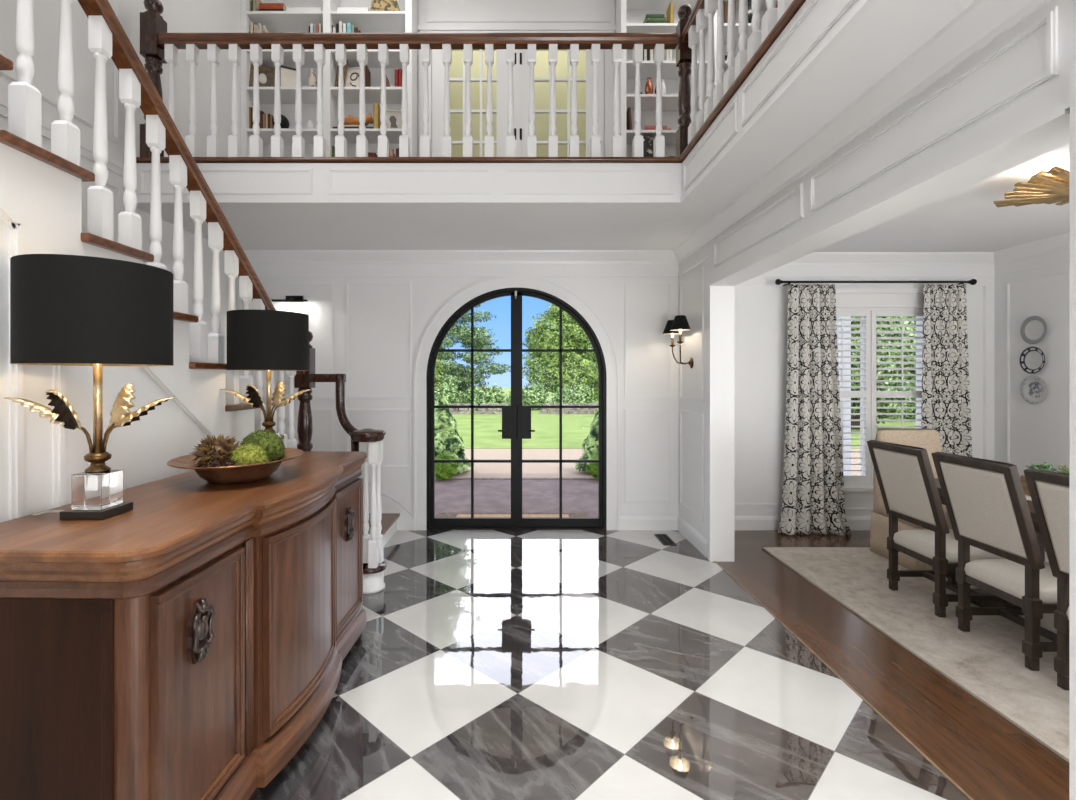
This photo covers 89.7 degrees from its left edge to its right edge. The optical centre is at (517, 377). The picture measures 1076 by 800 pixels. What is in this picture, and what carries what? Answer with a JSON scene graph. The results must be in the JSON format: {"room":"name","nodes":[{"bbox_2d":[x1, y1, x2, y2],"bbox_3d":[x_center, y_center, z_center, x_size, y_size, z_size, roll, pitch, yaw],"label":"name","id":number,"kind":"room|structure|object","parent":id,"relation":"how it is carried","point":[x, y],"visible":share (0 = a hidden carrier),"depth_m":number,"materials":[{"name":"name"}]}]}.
{"room":"entrance hall","nodes":[
{"label":"entrance hall","id":0,"kind":"room"},
{"bbox_2d":[0,0,240,363],"bbox_3d":[-2.950,-1.395,1.790,0.200,5.850,8.580,0,0,0],"label":"wall","id":1,"kind":"structure","parent":0,"point":[181,16],"depth_m":4.09,"materials":[{"name":"white paint"}]},
{"bbox_2d":[0,0,123,241],"bbox_3d":[-2.840,-1.520,2.210,0.020,3.700,3.420,0,0,0],"label":"trim","id":2,"kind":"structure","parent":1,"relation":"attached to","point":[115,163],"depth_m":3.60,"materials":[{"name":"white paint"}]},
{"bbox_2d":[135,163,681,203],"bbox_3d":[-0.830,-1.415,3.924,4.040,0.290,0.032,0,0,0],"label":"trim","id":3,"kind":"structure","parent":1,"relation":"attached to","point":[229,183],"depth_m":3.92,"materials":[{"name":"white paint"}]},
{"bbox_2d":[237,0,1049,276],"bbox_3d":[-0.615,-1.145,1.470,4.470,0.250,7.940,0,0,0],"label":"trim","id":4,"kind":"structure","parent":1,"relation":"attached to","point":[981,22],"depth_m":3.02,"materials":[{"name":"white paint"}]},
{"bbox_2d":[136,162,681,162],"bbox_3d":[0.100,-1.560,1.790,5.900,0.020,8.580,0,0,0],"label":"floor","id":5,"kind":"structure","parent":0,"point":[136,162],"depth_m":3.93,"materials":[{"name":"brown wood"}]},
{"bbox_2d":[241,0,417,156],"bbox_3d":[-1.968,-2.940,5.714,1.757,2.740,0.328,0,0,0],"label":"bookcase","id":6,"kind":"object","parent":5,"relation":"on","point":[405,20],"visible":0.49,"depth_m":5.67,"materials":[{"name":"white paint"}]},
{"bbox_2d":[253,0,261,10],"bbox_3d":[-2.737,-3.885,5.683,0.030,0.210,0.150,0,0,0],"label":"book","id":7,"kind":"object","parent":6,"relation":"on","point":[255,2],"visible":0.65,"depth_m":5.62,"materials":[{"name":"paper"}]},
{"bbox_2d":[249,64,274,86],"bbox_3d":[-2.681,-3.143,5.671,0.276,0.290,0.065,0,0,-20],"label":"framed photo","id":8,"kind":"object","parent":6,"relation":"on","point":[266,74],"visible":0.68,"depth_m":5.67,"materials":[{"name":"brown wood"}]},
{"bbox_2d":[259,71,270,85],"bbox_3d":[-2.681,-3.144,5.670,0.150,0.170,0.006,0,-9,-20],"label":"picture","id":9,"kind":"object","parent":8,"relation":"attached to","point":[264,76],"depth_m":5.67},
{"bbox_2d":[259,9,283,10],"bbox_3d":[-2.561,-3.803,5.680,0.260,0.045,0.160,0,0,0],"label":"book","id":10,"kind":"object","parent":6,"relation":"on","point":[259,9],"visible":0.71,"depth_m":5.60,"materials":[{"name":"paper"}]},
{"bbox_2d":[259,3,285,10],"bbox_3d":[-2.560,-3.856,5.680,0.250,0.060,0.160,0,0,0],"label":"book","id":11,"kind":"object","parent":10,"relation":"on","point":[261,5],"visible":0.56,"depth_m":5.60,"materials":[{"name":"paper"}]},
{"bbox_2d":[272,115,288,127],"bbox_3d":[-2.483,-2.660,5.650,0.170,0.180,0.170,0,0,0],"label":"ball ornament","id":12,"kind":"object","parent":6,"relation":"on","point":[284,123],"visible":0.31,"depth_m":5.60,"materials":[{"name":"black metal"}]},
{"bbox_2d":[280,66,295,86],"bbox_3d":[-2.403,-3.133,5.668,0.206,0.270,0.062,0,0,-26],"label":"framed photo","id":13,"kind":"object","parent":6,"relation":"on","point":[287,74],"visible":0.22,"depth_m":5.66,"materials":[{"name":"white paper"}]},
{"bbox_2d":[286,7,322,10],"bbox_3d":[-2.228,-3.818,5.700,0.364,0.074,0.180,0,0,0],"label":"storage box","id":14,"kind":"object","parent":6,"relation":"on","point":[287,8],"visible":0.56,"depth_m":5.61,"materials":[{"name":"white paint"}]},
{"bbox_2d":[307,69,316,86],"bbox_3d":[-2.151,-3.111,5.650,0.100,0.220,0.098,0,0,0],"label":"vase","id":15,"kind":"object","parent":6,"relation":"on","point":[312,79],"visible":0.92,"depth_m":5.62,"materials":[{"name":"white ceramic"}]},
{"bbox_2d":[335,59,347,86],"bbox_3d":[-1.861,-3.168,5.671,0.130,0.340,0.074,0,0,32],"label":"framed photo","id":16,"kind":"object","parent":6,"relation":"on","point":[345,66],"visible":0.28,"depth_m":5.67,"materials":[{"name":"brown wood"}]},
{"bbox_2d":[345,67,359,86],"bbox_3d":[-1.718,-3.133,5.671,0.200,0.270,0.063,0,0,11],"label":"framed photo","id":17,"kind":"object","parent":6,"relation":"on","point":[352,79],"visible":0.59,"depth_m":5.67,"materials":[{"name":"beige paper"}]},
{"bbox_2d":[337,7,368,10],"bbox_3d":[-1.719,-3.818,5.700,0.322,0.074,0.180,0,0,0],"label":"storage box","id":18,"kind":"object","parent":6,"relation":"on","point":[338,8],"visible":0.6,"depth_m":5.61,"materials":[{"name":"white paint"}]},
{"bbox_2d":[364,65,370,86],"bbox_3d":[-1.590,-3.126,5.675,0.040,0.250,0.150,0,0,0],"label":"book","id":19,"kind":"object","parent":6,"relation":"on","point":[367,73],"visible":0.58,"depth_m":5.63,"materials":[{"name":"paper"}]},
{"bbox_2d":[374,103,380,127],"bbox_3d":[-1.474,-2.711,5.675,0.045,0.280,0.150,0,0,0],"label":"book","id":20,"kind":"object","parent":6,"relation":"on","point":[377,123],"visible":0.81,"depth_m":5.60,"materials":[{"name":"paper"}]},
{"bbox_2d":[370,0,399,10],"bbox_3d":[-1.382,-3.865,5.690,0.310,0.170,0.180,0,0,0],"label":"floral box","id":21,"kind":"object","parent":6,"relation":"on","point":[376,5],"visible":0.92,"depth_m":5.60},
{"bbox_2d":[386,110,401,127],"bbox_3d":[-1.302,-2.693,5.670,0.206,0.250,0.059,0,0,-6],"label":"framed photo","id":22,"kind":"object","parent":6,"relation":"on","point":[393,116],"visible":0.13,"depth_m":5.67,"materials":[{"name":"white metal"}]},
{"bbox_2d":[398,69,401,86],"bbox_3d":[-1.224,-3.106,5.679,0.035,0.210,0.150,0,0,0],"label":"book","id":23,"kind":"object","parent":6,"relation":"on","point":[399,70],"visible":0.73,"depth_m":5.61,"materials":[{"name":"paper"}]},
{"bbox_3d":[-1.712,-2.588,5.680,0.420,0.035,0.160,0,0,0],"label":"book","id":24,"kind":"object","parent":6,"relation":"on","visible":0},
{"bbox_2d":[333,125,358,126],"bbox_3d":[-1.766,-2.616,5.680,0.300,0.020,0.160,0,0,0],"label":"book","id":25,"kind":"object","parent":24,"relation":"on","point":[333,125],"visible":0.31,"depth_m":5.60,"materials":[{"name":"paper"}]},
{"bbox_2d":[343,114,373,125],"bbox_3d":[-1.673,-2.703,5.659,0.329,0.122,0.107,0,0,0],"label":"wooden ornament","id":26,"kind":"object","parent":25,"relation":"on","point":[349,120],"visible":0.71,"depth_m":5.63,"materials":[{"name":"orange wood"}]},
{"bbox_2d":[136,0,691,161],"bbox_3d":[-0.784,-2.171,3.950,4.112,1.202,0.122,0,0,0],"label":"gallery railing","id":27,"kind":"object","parent":5,"relation":"on","point":[158,47],"visible":0.91,"depth_m":3.92,"materials":[{"name":"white wood"}]},
{"bbox_2d":[615,0,766,156],"bbox_3d":[1.952,-2.940,5.714,1.785,2.740,0.328,0,0,0],"label":"bookcase","id":28,"kind":"object","parent":5,"relation":"on","point":[630,15],"visible":0.14,"depth_m":5.74,"materials":[{"name":"white paint"}]},
{"bbox_2d":[626,107,631,129],"bbox_3d":[1.166,-2.681,5.675,0.045,0.251,0.150,0,0,0],"label":"book","id":29,"kind":"object","parent":28,"relation":"on","point":[628,113],"visible":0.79,"depth_m":5.61,"materials":[{"name":"paper"}]},
{"bbox_2d":[643,136,653,156],"bbox_3d":[1.340,-2.316,5.650,0.164,0.370,0.162,0,0,0],"label":"patterned vase","id":30,"kind":"object","parent":28,"relation":"on","point":[647,140],"visible":0.37,"depth_m":5.58,"materials":[{"name":"black ceramic"}]},
{"bbox_2d":[645,77,652,93],"bbox_3d":[1.371,-3.030,5.650,0.090,0.210,0.089,0,0,0],"label":"copper vase","id":31,"kind":"object","parent":28,"relation":"on","point":[649,86],"visible":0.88,"depth_m":5.62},
{"bbox_2d":[646,21,667,22],"bbox_3d":[1.445,-3.678,5.680,0.230,0.045,0.160,0,0,0],"label":"book","id":32,"kind":"object","parent":28,"relation":"on","point":[646,21],"visible":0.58,"depth_m":5.60,"materials":[{"name":"paper"}]},
{"bbox_2d":[645,17,665,22],"bbox_3d":[1.436,-3.721,5.680,0.200,0.040,0.160,0,0,0],"label":"book","id":33,"kind":"object","parent":32,"relation":"on","point":[647,18],"visible":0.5,"depth_m":5.60,"materials":[{"name":"paper"}]},
{"bbox_2d":[643,14,664,22],"bbox_3d":[1.425,-3.757,5.680,0.190,0.030,0.160,0,0,0],"label":"book","id":34,"kind":"object","parent":33,"relation":"on","point":[647,15],"visible":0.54,"depth_m":5.60,"materials":[{"name":"paper"}]},
{"bbox_2d":[666,2,673,22],"bbox_3d":[1.597,-3.776,5.675,0.035,0.240,0.150,0,0,0],"label":"book","id":35,"kind":"object","parent":28,"relation":"on","point":[670,11],"visible":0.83,"depth_m":5.60,"materials":[{"name":"fabric"}]},
{"bbox_2d":[724,2,727,22],"bbox_3d":[2.159,-3.780,5.679,0.035,0.250,0.150,0,0,0],"label":"book","id":36,"kind":"object","parent":28,"relation":"on","point":[725,3],"visible":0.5,"depth_m":5.61,"materials":[{"name":"paper"}]},
{"bbox_2d":[747,0,752,22],"bbox_3d":[2.420,-3.805,5.650,0.180,0.300,0.177,0,0,0],"label":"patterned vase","id":37,"kind":"object","parent":28,"relation":"on","point":[750,14],"visible":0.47,"depth_m":5.58,"materials":[{"name":"black ceramic"}]},
{"bbox_2d":[679,0,805,159],"bbox_3d":[1.212,-2.042,2.050,0.105,0.945,3.700,0,0,0],"label":"gallery railing","id":38,"kind":"object","parent":5,"relation":"on","point":[774,21],"visible":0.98,"depth_m":3.22,"materials":[{"name":"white wood"}]},
{"bbox_2d":[681,0,877,203],"bbox_3d":[1.194,-1.415,0.720,0.032,0.290,6.440,0,0,0],"label":"trim","id":39,"kind":"structure","parent":5,"relation":"attached to","point":[817,26],"depth_m":2.50,"materials":[{"name":"white paint"}]},
{"bbox_2d":[418,0,614,156],"bbox_3d":[0.100,-2.945,5.940,5.900,2.750,0.120,0,0,0],"label":"wall","id":40,"kind":"structure","parent":0,"point":[438,9],"depth_m":5.88,"materials":[{"name":"white paint"}]},
{"bbox_2d":[432,49,515,156],"bbox_3d":[-0.476,-2.620,5.891,0.917,2.080,0.057,0,0,0],"label":"door","id":41,"kind":"structure","parent":40,"relation":"in","point":[438,68],"depth_m":5.88,"materials":[{"name":"white paint"}]},
{"bbox_2d":[417,0,615,156],"bbox_3d":[-0.015,-2.895,5.862,2.170,2.650,0.035,0,0,0],"label":"trim","id":42,"kind":"structure","parent":40,"relation":"attached to","point":[608,67],"depth_m":5.86,"materials":[{"name":"white paint"}]},
{"bbox_2d":[520,49,603,156],"bbox_3d":[0.476,-2.620,5.856,0.917,2.080,0.127,0,0,0],"label":"door","id":43,"kind":"structure","parent":40,"relation":"in","point":[525,68],"depth_m":5.88,"materials":[{"name":"white paint"}]},
{"bbox_2d":[449,51,585,156],"bbox_3d":[0.000,-2.905,6.425,2.800,2.830,0.850,0,0,0],"label":"wall","id":44,"kind":"structure","parent":0,"point":[541,68],"depth_m":6.75,"materials":[{"name":"yellow paint"}]},
{"bbox_2d":[136,0,1068,251],"bbox_3d":[1.075,-1.400,1.570,7.850,0.300,8.140,0,0,0],"label":"ceiling","id":45,"kind":"structure","parent":0,"point":[967,219],"depth_m":4.14,"materials":[{"name":"paint"}]},
{"bbox_2d":[993,166,1068,206],"bbox_3d":[3.379,-1.159,3.183,0.851,0.179,0.870,0,0,0],"label":"ceiling light","id":46,"kind":"object","parent":45,"relation":"attached to","point":[1051,186],"visible":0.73,"depth_m":3.26,"materials":[{"name":"gold metal"}]},
{"bbox_2d":[235,264,993,515],"bbox_3d":[1.075,0.130,5.540,7.850,2.800,0.200,0,0,0],"label":"wall","id":47,"kind":"structure","parent":0,"point":[378,315],"depth_m":5.44,"materials":[{"name":"white paint"}]},
{"bbox_2d":[271,296,307,302],"bbox_3d":[-2.240,-0.787,5.357,0.340,0.075,0.164,0,0,0],"label":"picture light","id":48,"kind":"object","parent":47,"relation":"attached to","point":[289,299],"visible":1,"depth_m":5.29,"materials":[{"name":"black metal"}]},
{"bbox_2d":[279,309,307,385],"bbox_3d":[-2.252,-0.305,5.417,0.275,0.770,0.030,0,0,0],"label":"wall picture","id":49,"kind":"object","parent":47,"relation":"attached to","point":[304,311],"visible":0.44,"depth_m":5.40,"materials":[{"name":"white paint"}]},
{"bbox_2d":[249,267,703,530],"bbox_3d":[-0.550,0.245,5.071,4.340,2.570,0.741,0,0,0],"label":"trim","id":50,"kind":"structure","parent":47,"relation":"attached to","point":[454,303],"depth_m":5.42,"materials":[{"name":"white paint"}]},
{"bbox_2d":[427,288,606,529],"bbox_3d":[-0.015,0.309,5.495,1.812,2.441,0.171,0,0,0],"label":"door","id":51,"kind":"structure","parent":47,"relation":"in","point":[516,417],"depth_m":5.48,"materials":[{"name":"black metal"}]},
{"bbox_2d":[412,516,706,557],"bbox_3d":[0.240,1.460,5.020,2.760,0.140,0.840,0,0,0],"label":"baseboard","id":52,"kind":"structure","parent":47,"relation":"attached to","point":[698,541],"depth_m":5.42,"materials":[{"name":"white paint"}]},
{"bbox_2d":[734,516,870,529],"bbox_3d":[3.295,1.460,2.420,3.010,0.140,6.040,0,0,0],"label":"baseboard","id":53,"kind":"structure","parent":47,"relation":"attached to","point":[740,522],"depth_m":5.42,"materials":[{"name":"white paint"}]},
{"bbox_2d":[775,279,976,285],"bbox_3d":[3.520,-0.945,5.361,1.972,0.062,0.154,0,0,0],"label":"curtain rod","id":54,"kind":"object","parent":47,"relation":"attached to","point":[778,281],"visible":0.97,"depth_m":5.30,"materials":[{"name":"black metal"}]},
{"bbox_2d":[778,284,851,535],"bbox_3d":[2.905,0.301,5.289,0.721,2.447,0.135,0,0,0],"label":"curtain","id":55,"kind":"object","parent":54,"relation":"hanging from","point":[813,500],"visible":1,"depth_m":5.30,"materials":[{"name":"fabric"}]},
{"bbox_2d":[921,284,971,456],"bbox_3d":[4.220,0.301,5.289,0.574,2.447,0.127,0,0,0],"label":"curtain","id":56,"kind":"object","parent":54,"relation":"hanging from","point":[945,403],"visible":0.58,"depth_m":5.30,"materials":[{"name":"fabric"}]},
{"bbox_2d":[836,288,922,498],"bbox_3d":[3.565,0.155,5.500,1.470,2.110,0.240,0,0,0],"label":"window","id":57,"kind":"structure","parent":47,"relation":"in","point":[866,303],"depth_m":5.45,"materials":[{"name":"white paint"}]},
{"bbox_2d":[836,311,870,481],"bbox_3d":[3.264,0.185,5.465,0.597,1.785,0.030,0,0,0],"label":"shutter","id":58,"kind":"object","parent":57,"relation":"attached to","point":[866,394],"depth_m":5.45,"materials":[{"name":"white paint"}]},
{"bbox_2d":[871,311,922,481],"bbox_3d":[3.866,0.185,5.465,0.597,1.785,0.030,0,0,0],"label":"shutter","id":59,"kind":"object","parent":57,"relation":"attached to","point":[875,394],"depth_m":5.45,"materials":[{"name":"white paint"}]},
{"bbox_2d":[254,530,1068,799],"bbox_3d":[0.975,1.560,1.570,7.650,0.060,8.140,0,0,0],"label":"floor","id":60,"kind":"structure","parent":0,"point":[486,664],"depth_m":2.63,"materials":[{"name":"stone"}]},
{"bbox_2d":[0,451,366,799],"bbox_3d":[-1.192,0.985,2.309,0.721,1.090,1.886,0,0,2],"label":"sideboard","id":61,"kind":"object","parent":60,"relation":"on","point":[186,643],"visible":1,"depth_m":1.59,"materials":[{"name":"brown wood"}]},
{"bbox_2d":[3,254,174,519],"bbox_3d":[-1.356,0.043,1.735,0.435,0.790,0.410,0,0,2],"label":"table lamp","id":62,"kind":"object","parent":61,"relation":"on","point":[66,310],"visible":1,"depth_m":1.61,"materials":[{"name":"fabric"}]},
{"bbox_2d":[0,451,366,582],"bbox_3d":[-1.192,0.485,2.309,0.721,0.090,1.886,0,0,2],"label":"countertop","id":63,"kind":"structure","parent":61,"relation":"on","point":[173,519],"depth_m":1.64,"materials":[{"name":"brown wood"}]},
{"bbox_2d":[167,447,303,483],"bbox_3d":[-1.215,0.390,2.360,0.502,0.099,0.610,0,0,0],"label":"bowl","id":64,"kind":"object","parent":61,"relation":"on","point":[251,472],"visible":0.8,"depth_m":2.22,"materials":[{"name":"wood"}]},
{"bbox_2d":[189,434,239,466],"bbox_3d":[-1.283,0.313,2.313,0.205,0.152,0.200,0,0,0],"label":"pod","id":65,"kind":"object","parent":64,"relation":"in","point":[211,448],"visible":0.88,"depth_m":2.27,"materials":[{"name":"brown plant"}]},
{"bbox_2d":[209,459,221,466],"bbox_3d":[-1.235,0.350,2.200,0.048,0.036,0.046,0,0,0],"label":"pod","id":66,"kind":"object","parent":64,"relation":"in","point":[214,463],"visible":0.88,"depth_m":2.19,"materials":[{"name":"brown plant"}]},
{"bbox_2d":[229,443,267,465],"bbox_3d":[-1.155,0.357,2.315,0.158,0.157,0.158,0,0,0],"label":"moss ball","id":67,"kind":"object","parent":64,"relation":"in","point":[246,454],"visible":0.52,"depth_m":2.27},
{"bbox_2d":[240,429,285,461],"bbox_3d":[-1.171,0.334,2.470,0.204,0.204,0.203,0,0,0],"label":"moss ball","id":68,"kind":"object","parent":64,"relation":"in","point":[269,441],"visible":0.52,"depth_m":2.42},
{"bbox_2d":[220,310,310,436],"bbox_3d":[-1.381,0.043,2.980,0.435,0.790,0.410,0,0,2],"label":"table lamp","id":69,"kind":"object","parent":61,"relation":"on","point":[268,341],"visible":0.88,"depth_m":2.83,"materials":[{"name":"fabric"}]},
{"bbox_2d":[0,0,412,593],"bbox_3d":[-1.899,-0.399,3.058,1.881,3.857,4.765,0,0,0],"label":"staircase","id":70,"kind":"structure","parent":60,"relation":"on","point":[41,189],"depth_m":2.19,"materials":[{"name":"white wood"}]},
{"bbox_2d":[654,534,675,544],"bbox_3d":[1.390,1.527,5.105,0.120,0.006,0.340,0,0,0],"label":"floor vent","id":71,"kind":"object","parent":60,"relation":"in","point":[664,539],"visible":1,"depth_m":5.11,"materials":[{"name":"metal"}]},
{"bbox_2d":[657,535,673,543],"bbox_3d":[1.390,1.527,5.105,0.090,0.004,0.310,0,0,0],"label":"grille","id":72,"kind":"object","parent":71,"relation":"attached to","point":[664,539],"depth_m":5.11,"materials":[{"name":"metal"}]},
{"bbox_2d":[715,561,973,799],"bbox_3d":[1.645,1.538,1.950,0.012,0.023,5.100,0,0,0],"label":"trim","id":73,"kind":"structure","parent":60,"relation":"on","point":[758,601],"depth_m":2.54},
{"bbox_2d":[762,547,1068,761],"bbox_3d":[3.400,1.523,2.515,2.420,0.013,4.650,0,0,0],"label":"area rug","id":74,"kind":"object","parent":60,"relation":"on","point":[987,661],"visible":0.5,"depth_m":3.20,"materials":[{"name":"carpet"}]},
{"bbox_2d":[870,429,951,569],"bbox_3d":[3.400,0.981,4.485,0.614,1.072,0.594,0,0,0],"label":"slipcovered chair","id":75,"kind":"object","parent":74,"relation":"on","point":[928,439],"visible":0.38,"depth_m":4.67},
{"bbox_2d":[867,440,1018,616],"bbox_3d":[2.843,0.980,3.655,0.632,1.073,0.528,0,0,0],"label":"dining chair","id":76,"kind":"object","parent":74,"relation":"on","point":[904,473],"visible":0.77,"depth_m":3.58,"materials":[{"name":"fabric"}]},
{"bbox_2d":[935,478,1044,606],"bbox_3d":[3.400,1.141,2.835,0.940,0.752,2.570,0,0,0],"label":"dining table","id":77,"kind":"object","parent":74,"relation":"on","point":[1030,504],"visible":0.05,"depth_m":3.56,"materials":[{"name":"brown wood"}]},
{"bbox_3d":[3.395,0.763,2.810,0.410,0.003,1.820,0,0,0],"label":"table runner","id":78,"kind":"object","parent":77,"relation":"on","visible":0},
{"bbox_2d":[1020,461,1068,495],"bbox_3d":[3.399,0.651,3.016,0.242,0.225,1.133,0,0,0],"label":"planter box","id":79,"kind":"object","parent":78,"relation":"on","point":[1064,469],"visible":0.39,"depth_m":3.48,"materials":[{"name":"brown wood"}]},
{"bbox_2d":[931,451,1056,670],"bbox_3d":[2.833,0.980,3.030,0.632,1.073,0.528,0,0,0],"label":"dining chair","id":80,"kind":"object","parent":74,"relation":"on","point":[986,504],"visible":0.98,"depth_m":2.96,"materials":[{"name":"fabric"}]},
{"bbox_2d":[1024,468,1068,689],"bbox_3d":[2.828,0.980,2.425,0.632,1.073,0.528,0,0,0],"label":"dining chair","id":81,"kind":"object","parent":74,"relation":"on","point":[1048,490],"visible":0.89,"depth_m":2.62,"materials":[{"name":"fabric"}]},
{"bbox_2d":[679,0,1075,539],"bbox_3d":[1.705,0.130,3.500,0.170,2.800,3.880,0,0,0],"label":"wall","id":82,"kind":"structure","parent":0,"point":[1025,60],"depth_m":2.55,"materials":[{"name":"white paint"}]},
{"bbox_2d":[663,315,693,367],"bbox_3d":[1.501,-0.327,5.030,0.236,0.477,0.434,0,0,0],"label":"wall sconce","id":83,"kind":"object","parent":82,"relation":"attached to","point":[680,323],"visible":1,"depth_m":4.92,"materials":[{"name":"fabric"}]},
{"bbox_2d":[707,6,1075,799],"bbox_3d":[1.694,0.207,3.035,0.220,2.645,3.130,0,0,0],"label":"trim","id":84,"kind":"structure","parent":82,"relation":"attached to","point":[1043,122],"depth_m":2.25,"materials":[{"name":"white paint"}]},
{"bbox_2d":[994,248,1068,475],"bbox_3d":[4.900,0.130,2.520,0.200,2.800,6.240,0,0,0],"label":"wall","id":85,"kind":"structure","parent":0,"point":[1039,433],"depth_m":5.02,"materials":[{"name":"white paint"}]},
{"bbox_2d":[734,232,1068,509],"bbox_3d":[3.295,0.040,2.420,3.010,2.580,6.040,0,0,0],"label":"trim","id":86,"kind":"structure","parent":85,"relation":"attached to","point":[1058,242],"depth_m":5.39,"materials":[{"name":"white paint"}]},
{"bbox_2d":[1019,346,1045,373],"bbox_3d":[4.782,-0.165,5.010,0.026,0.262,0.262,0,0,0],"label":"wall plate","id":87,"kind":"object","parent":85,"relation":"attached to","point":[1032,360],"visible":1,"depth_m":5.02,"materials":[{"name":"ceramic"}]},
{"bbox_2d":[1020,376,1046,403],"bbox_3d":[4.782,0.110,5.000,0.026,0.262,0.262,0,0,0],"label":"wall plate","id":88,"kind":"object","parent":85,"relation":"attached to","point":[1033,389],"visible":1,"depth_m":5.01,"materials":[{"name":"ceramic"}]},
{"bbox_2d":[1020,316,1046,343],"bbox_3d":[4.782,-0.445,5.000,0.026,0.262,0.262,0,0,0],"label":"wall plate","id":89,"kind":"object","parent":85,"relation":"attached to","point":[1033,330],"visible":1,"depth_m":5.01,"materials":[{"name":"ceramic"}]},
{"label":"outside","id":90,"kind":"structure","parent":0,"visible":0},
{"bbox_2d":[450,449,859,476],"bbox_3d":[5.000,1.665,10.450,70.000,0.110,3.700,0,0,0],"label":"gravel drive","id":91,"kind":"structure","parent":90,"point":[480,469],"depth_m":10.05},
{"bbox_2d":[435,393,470,472],"bbox_3d":[-1.297,0.918,9.220,1.049,1.364,1.117,0,0,-41],"label":"cone shrub","id":92,"kind":"object","parent":91,"relation":"on","point":[448,441],"visible":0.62,"depth_m":9.02,"materials":[{"name":"green plant"}]},
{"bbox_2d":[574,408,597,471],"bbox_3d":[1.458,0.934,9.201,0.960,1.331,1.026,0,0,-41],"label":"cone shrub","id":93,"kind":"object","parent":91,"relation":"on","point":[591,442],"visible":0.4,"depth_m":9.05,"materials":[{"name":"green plant"}]},
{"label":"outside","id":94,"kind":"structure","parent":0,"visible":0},
{"bbox_2d":[452,388,915,448],"bbox_3d":[10.000,1.660,51.150,140.000,0.120,77.700,0,0,0],"label":"lawn","id":95,"kind":"structure","parent":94,"point":[575,427],"depth_m":16.46,"materials":[{"name":"plant"}]},
{"bbox_2d":[435,354,444,389],"bbox_3d":[-5.131,-0.591,28.026,2.924,4.406,1.988,0,0,0],"label":"leafy tree","id":96,"kind":"object","parent":95,"relation":"on","point":[438,379],"visible":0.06,"depth_m":27.84,"materials":[{"name":"green plant"}]},
{"bbox_2d":[435,380,461,403],"bbox_3d":[-3.835,1.067,26.417,1.918,1.983,2.033,0,0,42],"label":"bush","id":97,"kind":"object","parent":95,"relation":"on","point":[445,389],"visible":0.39,"depth_m":26.29,"materials":[{"name":"green plant"}]},
{"bbox_2d":[436,303,510,403],"bbox_3d":[-5.398,-6.595,34.656,9.463,16.782,9.012,0,0,-27],"label":"leafy tree","id":98,"kind":"object","parent":95,"relation":"on","point":[458,374],"visible":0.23,"depth_m":34.02,"materials":[{"name":"green plant"}]},
{"bbox_2d":[464,383,506,409],"bbox_3d":[-1.627,1.153,26.997,2.256,1.830,1.852,0,0,0],"label":"bush","id":99,"kind":"object","parent":95,"relation":"on","point":[492,396],"visible":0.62,"depth_m":26.72,"materials":[{"name":"green plant"}]},
{"bbox_2d":[435,404,597,413],"bbox_3d":[0.100,1.377,24.185,18.200,0.445,0.430,0,0,0],"label":"stone wall","id":100,"kind":"structure","parent":95,"relation":"on","point":[452,410],"depth_m":23.99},
{"bbox_2d":[506,380,548,410],"bbox_3d":[0.455,1.072,27.240,1.986,1.940,1.981,0,0,33],"label":"bush","id":101,"kind":"object","parent":95,"relation":"on","point":[529,397],"visible":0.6,"depth_m":26.95,"materials":[{"name":"green plant"}]},
{"bbox_2d":[522,303,597,401],"bbox_3d":[4.172,-2.008,33.602,8.108,7.438,5.699,0,0,-10],"label":"leafy tree","id":102,"kind":"object","parent":95,"relation":"on","point":[547,336],"visible":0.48,"depth_m":32.47,"materials":[{"name":"green plant"}]},
{"bbox_2d":[551,384,595,404],"bbox_3d":[2.731,1.143,26.609,1.959,1.810,2.013,0,0,40],"label":"bush","id":103,"kind":"object","parent":95,"relation":"on","point":[577,393],"visible":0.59,"depth_m":26.32,"materials":[{"name":"green plant"}]},
{"bbox_2d":[851,316,915,428],"bbox_3d":[10.597,-0.880,17.041,4.476,4.984,4.144,0,0,16],"label":"tree","id":104,"kind":"object","parent":95,"relation":"on","point":[853,404],"visible":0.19,"depth_m":15.89,"materials":[{"name":"green plant"}]},
{"bbox_2d":[878,316,915,418],"bbox_3d":[15.241,-1.382,21.035,5.406,5.984,4.790,0,0,3],"label":"tree","id":105,"kind":"object","parent":95,"relation":"on","point":[893,316],"visible":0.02,"depth_m":20.15,"materials":[{"name":"green plant"}]},
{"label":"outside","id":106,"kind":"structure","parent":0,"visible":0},
{"bbox_2d":[435,479,597,516],"bbox_3d":[1.000,1.650,7.120,14.000,0.100,2.960,0,0,0],"label":"paved walkway","id":107,"kind":"structure","parent":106,"point":[451,495],"depth_m":7.35,"materials":[{"name":"brick"}]},
{"bbox_2d":[435,452,459,479],"bbox_3d":[-1.167,1.398,8.509,0.493,0.451,0.444,0,0,0],"label":"bush","id":108,"kind":"object","parent":107,"relation":"on","point":[442,470],"visible":0.79,"depth_m":8.39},
{"bbox_2d":[436,513,589,516],"bbox_3d":[-0.060,1.587,6.080,1.760,0.024,0.520,0,0,0],"label":"doormat","id":109,"kind":"object","parent":107,"relation":"on","point":[438,514],"visible":0.29,"depth_m":6.21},
{"bbox_2d":[435,477,594,478],"bbox_3d":[1.000,1.594,8.570,14.000,0.012,0.100,0,0,0],"label":"brick edging","id":110,"kind":"object","parent":107,"relation":"on","point":[451,477],"visible":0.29,"depth_m":8.53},
{"bbox_2d":[586,455,597,479],"bbox_3d":[1.305,1.409,8.505,0.456,0.432,0.423,0,0,0],"label":"bush","id":111,"kind":"object","parent":107,"relation":"on","point":[592,467],"visible":0.35,"depth_m":8.41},
{"bbox_2d":[836,316,850,474],"bbox_3d":[3.900,0.115,6.530,0.240,2.970,0.240,0,0,0],"label":"porch column","id":112,"kind":"structure","parent":107,"relation":"on","point":[845,404],"depth_m":6.45,"materials":[{"name":"white paint"}]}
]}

